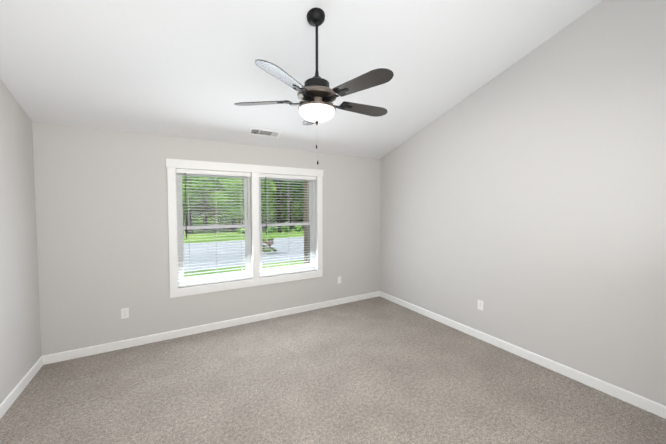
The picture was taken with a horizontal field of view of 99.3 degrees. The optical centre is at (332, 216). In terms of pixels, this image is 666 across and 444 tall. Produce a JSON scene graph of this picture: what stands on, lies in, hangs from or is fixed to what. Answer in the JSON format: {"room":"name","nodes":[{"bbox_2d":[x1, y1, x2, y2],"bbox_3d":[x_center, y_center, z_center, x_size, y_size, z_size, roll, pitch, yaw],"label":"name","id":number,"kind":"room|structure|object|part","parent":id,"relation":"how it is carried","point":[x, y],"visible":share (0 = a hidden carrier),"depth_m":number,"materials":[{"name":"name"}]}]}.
{"room":"empty bedroom","nodes":[
{"label":"empty bedroom","id":0,"kind":"room"},
{"bbox_2d":[0,79,40,403],"bbox_3d":[-1.958,-0.366,0.919,0.160,3.879,4.570,-1,3,-30],"label":"wall","id":1,"kind":"structure","parent":0,"point":[20,344],"depth_m":2.45,"materials":[{"name":"grey paint"}]},
{"bbox_2d":[0,356,42,418],"bbox_3d":[-1.879,1.524,1.030,0.014,0.092,4.236,-1,3,-30],"label":"baseboard","id":2,"kind":"structure","parent":1,"relation":"attached to","point":[14,394],"depth_m":2.43,"materials":[{"name":"white paint"}]},
{"bbox_2d":[32,121,379,355],"bbox_3d":[-1.100,0.211,3.990,4.700,2.490,0.160,-1,3,-30],"label":"wall","id":3,"kind":"structure","parent":0,"point":[101,205],"depth_m":3.23,"materials":[{"name":"grey paint"}]},
{"bbox_2d":[121,308,128,318],"bbox_3d":[-2.353,1.090,3.200,0.070,0.114,0.008,-1,3,-30],"label":"electrical outlet","id":4,"kind":"object","parent":3,"relation":"attached to","point":[124,312],"visible":1,"depth_m":3.20,"materials":[{"name":"white plastic"}]},
{"bbox_2d":[42,291,379,364],"bbox_3d":[-1.057,1.412,3.961,4.380,0.092,0.014,-1,3,-30],"label":"baseboard","id":5,"kind":"structure","parent":3,"relation":"attached to","point":[86,351],"depth_m":3.52,"materials":[{"name":"white paint"}]},
{"bbox_2d":[182,175,303,181],"bbox_3d":[-1.104,-1.016,5.566,12.000,0.420,2.650,-1,3,-30],"label":"porch roof","id":6,"kind":"structure","parent":3,"relation":"attached to","point":[242,178],"depth_m":6.07,"materials":[{"name":"white"}]},
{"bbox_2d":[166,158,322,297],"bbox_3d":[-1.104,0.121,3.968,2.105,1.670,0.181,-1,3,-30],"label":"window","id":7,"kind":"structure","parent":3,"relation":"in","point":[172,165],"depth_m":3.88,"materials":[{"name":"white paint"}]},
{"bbox_3d":[-1.562,0.132,3.760,0.900,1.465,0.082,-1,3,-30],"label":"window sash","id":8,"kind":"part","parent":7,"relation":"part of","materials":[{"name":"white plastic"}]},
{"bbox_3d":[-1.564,0.117,3.763,0.774,1.310,0.039,-1,3,-30],"label":"glass","id":9,"kind":"part","parent":7,"relation":"part of","materials":[{"name":"clear glass"}]},
{"bbox_2d":[176,168,251,286],"bbox_3d":[-1.519,0.131,3.686,0.888,1.453,0.068,-1,3,-30],"label":"window blind","id":10,"kind":"object","parent":7,"relation":"attached to","point":[208,172],"visible":0.9,"depth_m":3.66,"materials":[{"name":"white plastic"}]},
{"bbox_3d":[-0.698,0.098,4.264,0.774,1.310,0.039,-1,3,-30],"label":"glass","id":11,"kind":"part","parent":7,"relation":"part of","materials":[{"name":"clear glass"}]},
{"bbox_3d":[-0.696,0.113,4.262,0.900,1.465,0.082,-1,3,-30],"label":"window sash","id":12,"kind":"part","parent":7,"relation":"part of","materials":[{"name":"white plastic"}]},
{"bbox_2d":[259,173,315,276],"bbox_3d":[-0.653,0.111,4.188,0.888,1.453,0.068,-1,3,-30],"label":"window blind","id":13,"kind":"object","parent":7,"relation":"attached to","point":[266,176],"visible":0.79,"depth_m":4.17,"materials":[{"name":"white plastic"}]},
{"bbox_2d":[178,168,316,288],"bbox_3d":[-1.111,0.123,3.980,1.925,1.489,0.160,-1,3,-30],"label":"liner","id":14,"kind":"object","parent":3,"relation":"attached to","point":[251,235],"visible":0.27,"depth_m":3.97,"materials":[{"name":"white paint"}]},
{"bbox_2d":[0,0,602,158],"bbox_3d":[0.006,-1.659,2.009,4.700,1.600,4.570,-1,3,-30],"label":"ceiling","id":15,"kind":"structure","parent":0,"point":[184,68],"depth_m":2.49,"materials":[{"name":"white paint"}]},
{"bbox_2d":[248,127,281,137],"bbox_3d":[-0.868,-1.069,3.599,0.392,0.011,0.160,-1,-15,-30],"label":"ceiling vent","id":16,"kind":"object","parent":15,"relation":"in","point":[264,132],"visible":1,"depth_m":3.59,"materials":[{"name":"white metal"}]},
{"bbox_2d":[234,7,393,164],"bbox_3d":[-0.074,-0.975,2.177,1.225,1.145,1.269,-1,3,-30],"label":"fan","id":17,"kind":"object","parent":15,"relation":"hanging from","point":[316,95],"visible":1,"depth_m":2.06,"materials":[{"name":"black metal"}]},
{"bbox_3d":[-0.488,-0.886,2.213,0.492,0.048,0.403,-1,3,-30],"label":"blade","id":18,"kind":"part","parent":17,"relation":"part of","materials":[{"name":"grey"}]},
{"bbox_3d":[-0.280,-0.871,1.826,0.513,0.048,0.374,-1,3,-30],"label":"blade","id":19,"kind":"part","parent":17,"relation":"part of","materials":[{"name":"grey"}]},
{"bbox_3d":[-0.176,-0.898,2.526,0.263,0.048,0.569,-1,3,-30],"label":"blade","id":20,"kind":"part","parent":17,"relation":"part of","materials":[{"name":"grey"}]},
{"bbox_3d":[-0.130,-1.298,2.157,0.142,0.497,0.138,-1,3,-30],"label":"canopy rod","id":21,"kind":"part","parent":17,"relation":"part of","materials":[{"name":"black metal"}]},
{"bbox_3d":[-0.122,-0.939,2.158,0.300,0.242,0.300,-1,3,-30],"label":"motor","id":22,"kind":"part","parent":17,"relation":"part of","materials":[{"name":"black metal"}]},
{"bbox_3d":[-0.122,-0.777,2.164,0.274,0.093,0.274,-1,3,-30],"label":"lamp shade","id":23,"kind":"part","parent":17,"relation":"part of","materials":[{"name":"white glass"}]},
{"bbox_3d":[0.154,-0.874,1.914,0.230,0.048,0.579,-1,3,-30],"label":"blade","id":24,"kind":"part","parent":17,"relation":"part of","materials":[{"name":"grey"}]},
{"bbox_3d":[0.205,-0.890,2.327,0.595,0.048,0.144,-1,3,-30],"label":"blade","id":25,"kind":"part","parent":17,"relation":"part of","materials":[{"name":"grey"}]},
{"bbox_2d":[0,296,665,443],"bbox_3d":[0.006,1.588,2.134,4.700,0.120,4.570,-1,3,-30],"label":"floor","id":26,"kind":"structure","parent":0,"point":[378,370],"depth_m":2.43,"materials":[{"name":"carpet"}]},
{"bbox_2d":[380,0,665,405],"bbox_3d":[1.969,-0.454,3.195,0.160,3.879,4.570,-1,3,-30],"label":"wall","id":27,"kind":"structure","parent":0,"point":[523,199],"depth_m":2.72,"materials":[{"name":"grey paint"}]},
{"bbox_2d":[478,300,482,309],"bbox_3d":[1.779,1.063,3.414,0.008,0.114,0.070,-1,3,-30],"label":"electrical outlet","id":28,"kind":"object","parent":27,"relation":"attached to","point":[480,304],"visible":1,"depth_m":3.41,"materials":[{"name":"white plastic"}]},
{"bbox_2d":[379,291,665,418],"bbox_3d":[1.898,1.440,3.218,0.014,0.092,4.236,-1,3,-30],"label":"baseboard","id":29,"kind":"structure","parent":27,"relation":"attached to","point":[648,405],"depth_m":2.78,"materials":[{"name":"white paint"}]},
{"label":"outside","id":30,"kind":"structure","parent":0,"visible":0},
{"bbox_2d":[183,227,303,276],"bbox_3d":[-5.193,2.023,126.470,280.000,10.249,215.590,-1,3,-30],"label":"lawn","id":31,"kind":"structure","parent":30,"point":[208,238],"depth_m":22.84,"materials":[{"name":"green plant"}]},
{"bbox_2d":[183,219,198,225],"bbox_3d":[-27.185,-6.425,55.914,15.135,17.945,13.488,-1,3,-30],"label":"tree","id":32,"kind":"object","parent":31,"relation":"on","point":[194,223],"depth_m":53.50,"materials":[{"name":"green plant"}]},
{"bbox_2d":[183,201,212,231],"bbox_3d":[-18.139,-4.263,36.229,9.514,12.551,8.852,-1,3,-30],"label":"tree","id":33,"kind":"object","parent":31,"relation":"on","point":[184,216],"depth_m":36.33,"materials":[{"name":"green plant"}]},
{"bbox_2d":[182,176,223,233],"bbox_3d":[-16.421,-4.270,31.563,9.705,12.422,9.165,-1,3,-30],"label":"tree","id":34,"kind":"object","parent":31,"relation":"on","point":[195,193],"depth_m":29.23,"materials":[{"name":"green plant"}]},
{"bbox_2d":[192,210,222,229],"bbox_3d":[-19.015,-5.981,42.193,11.363,16.020,11.625,-1,3,-30],"label":"tree","id":35,"kind":"object","parent":31,"relation":"on","point":[212,215],"depth_m":41.90,"materials":[{"name":"green plant"}]},
{"bbox_2d":[198,213,223,225],"bbox_3d":[-23.421,0.144,54.208,4.864,4.019,4.651,-1,3,-30],"label":"understorey","id":36,"kind":"object","parent":31,"relation":"on","point":[212,221],"depth_m":52.75,"materials":[{"name":"green plant"}]},
{"bbox_2d":[213,208,235,229],"bbox_3d":[-13.239,-4.517,40.104,10.372,12.812,11.756,-1,3,-30],"label":"tree","id":37,"kind":"object","parent":31,"relation":"on","point":[233,219],"depth_m":39.69,"materials":[{"name":"green plant"}]},
{"bbox_2d":[219,221,230,228],"bbox_3d":[-16.834,1.259,43.885,1.836,1.405,1.794,-1,3,-30],"label":"bush","id":38,"kind":"object","parent":31,"relation":"on","point":[225,223],"depth_m":43.48,"materials":[{"name":"green plant"}]},
{"bbox_2d":[220,215,231,222],"bbox_3d":[-20.418,0.667,55.083,3.843,2.819,3.811,-1,3,-30],"label":"understorey","id":39,"kind":"object","parent":31,"relation":"on","point":[226,218],"depth_m":53.70,"materials":[{"name":"green plant"}]},
{"bbox_2d":[237,227,244,233],"bbox_3d":[-8.552,1.354,27.022,1.149,0.742,1.133,-1,3,-30],"label":"hedge","id":40,"kind":"object","parent":31,"relation":"on","point":[243,229],"depth_m":26.71,"materials":[{"name":"green plant"}]},
{"bbox_2d":[204,178,281,227],"bbox_3d":[-10.604,-3.009,33.159,10.766,9.602,11.280,-1,3,-30],"label":"tree","id":41,"kind":"object","parent":31,"relation":"on","point":[240,213],"depth_m":31.42,"materials":[{"name":"green plant"}]},
{"bbox_2d":[183,237,303,271],"bbox_3d":[13.407,1.190,24.498,110.000,0.617,11.000,-1,3,-30],"label":"driveway","id":42,"kind":"structure","parent":31,"relation":"on","point":[227,244],"depth_m":11.87,"materials":[{"name":"concrete"}]},
{"bbox_2d":[262,238,276,251],"bbox_3d":[-2.545,1.162,11.184,0.662,0.712,0.612,-1,3,-30],"label":"shrub","id":43,"kind":"object","parent":31,"relation":"on","point":[269,244],"depth_m":11.05,"materials":[{"name":"green plant"}]},
{"bbox_2d":[265,226,277,232],"bbox_3d":[-6.202,1.267,28.422,1.450,0.805,0.918,-1,3,-30],"label":"hedge","id":44,"kind":"object","parent":31,"relation":"on","point":[273,228],"depth_m":28.20,"materials":[{"name":"green plant"}]},
{"bbox_2d":[276,180,281,232],"bbox_3d":[-5.723,-10.570,28.090,7.190,24.570,7.804,-1,3,-30],"label":"pine","id":45,"kind":"object","parent":31,"relation":"on","point":[279,209],"depth_m":28.88,"materials":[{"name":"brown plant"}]},
{"bbox_2d":[261,191,303,228],"bbox_3d":[-7.122,-4.681,40.303,10.180,12.811,11.062,-1,3,-30],"label":"tree","id":46,"kind":"object","parent":31,"relation":"on","point":[284,215],"depth_m":39.09,"materials":[{"name":"green plant"}]},
{"bbox_2d":[281,226,290,231],"bbox_3d":[-4.906,1.229,29.087,1.066,0.825,1.441,-1,3,-30],"label":"hedge","id":47,"kind":"object","parent":31,"relation":"on","point":[286,228],"depth_m":28.52,"materials":[{"name":"green plant"}]},
{"bbox_2d":[272,180,303,228],"bbox_3d":[-4.332,-4.304,35.848,10.514,12.022,11.209,-1,3,-30],"label":"tree","id":48,"kind":"object","parent":31,"relation":"on","point":[293,195],"depth_m":32.95,"materials":[{"name":"green plant"}]},
{"bbox_2d":[294,225,301,231],"bbox_3d":[-3.639,1.207,29.782,0.994,0.816,1.230,-1,3,-30],"label":"hedge","id":49,"kind":"object","parent":31,"relation":"on","point":[298,227],"depth_m":29.49,"materials":[{"name":"green plant"}]},
{"bbox_3d":[-1.029,1.487,5.532,12.000,0.120,2.350,-1,3,-30],"label":"porch","id":50,"kind":"object","parent":31,"relation":"on","visible":0},
{"bbox_2d":[303,181,309,263],"bbox_3d":[-0.523,0.258,6.919,0.378,2.230,0.248,-1,3,-30],"label":"porch post","id":51,"kind":"object","parent":50,"relation":"on","point":[307,233],"depth_m":6.79,"materials":[{"name":"brown wood"}]}
]}

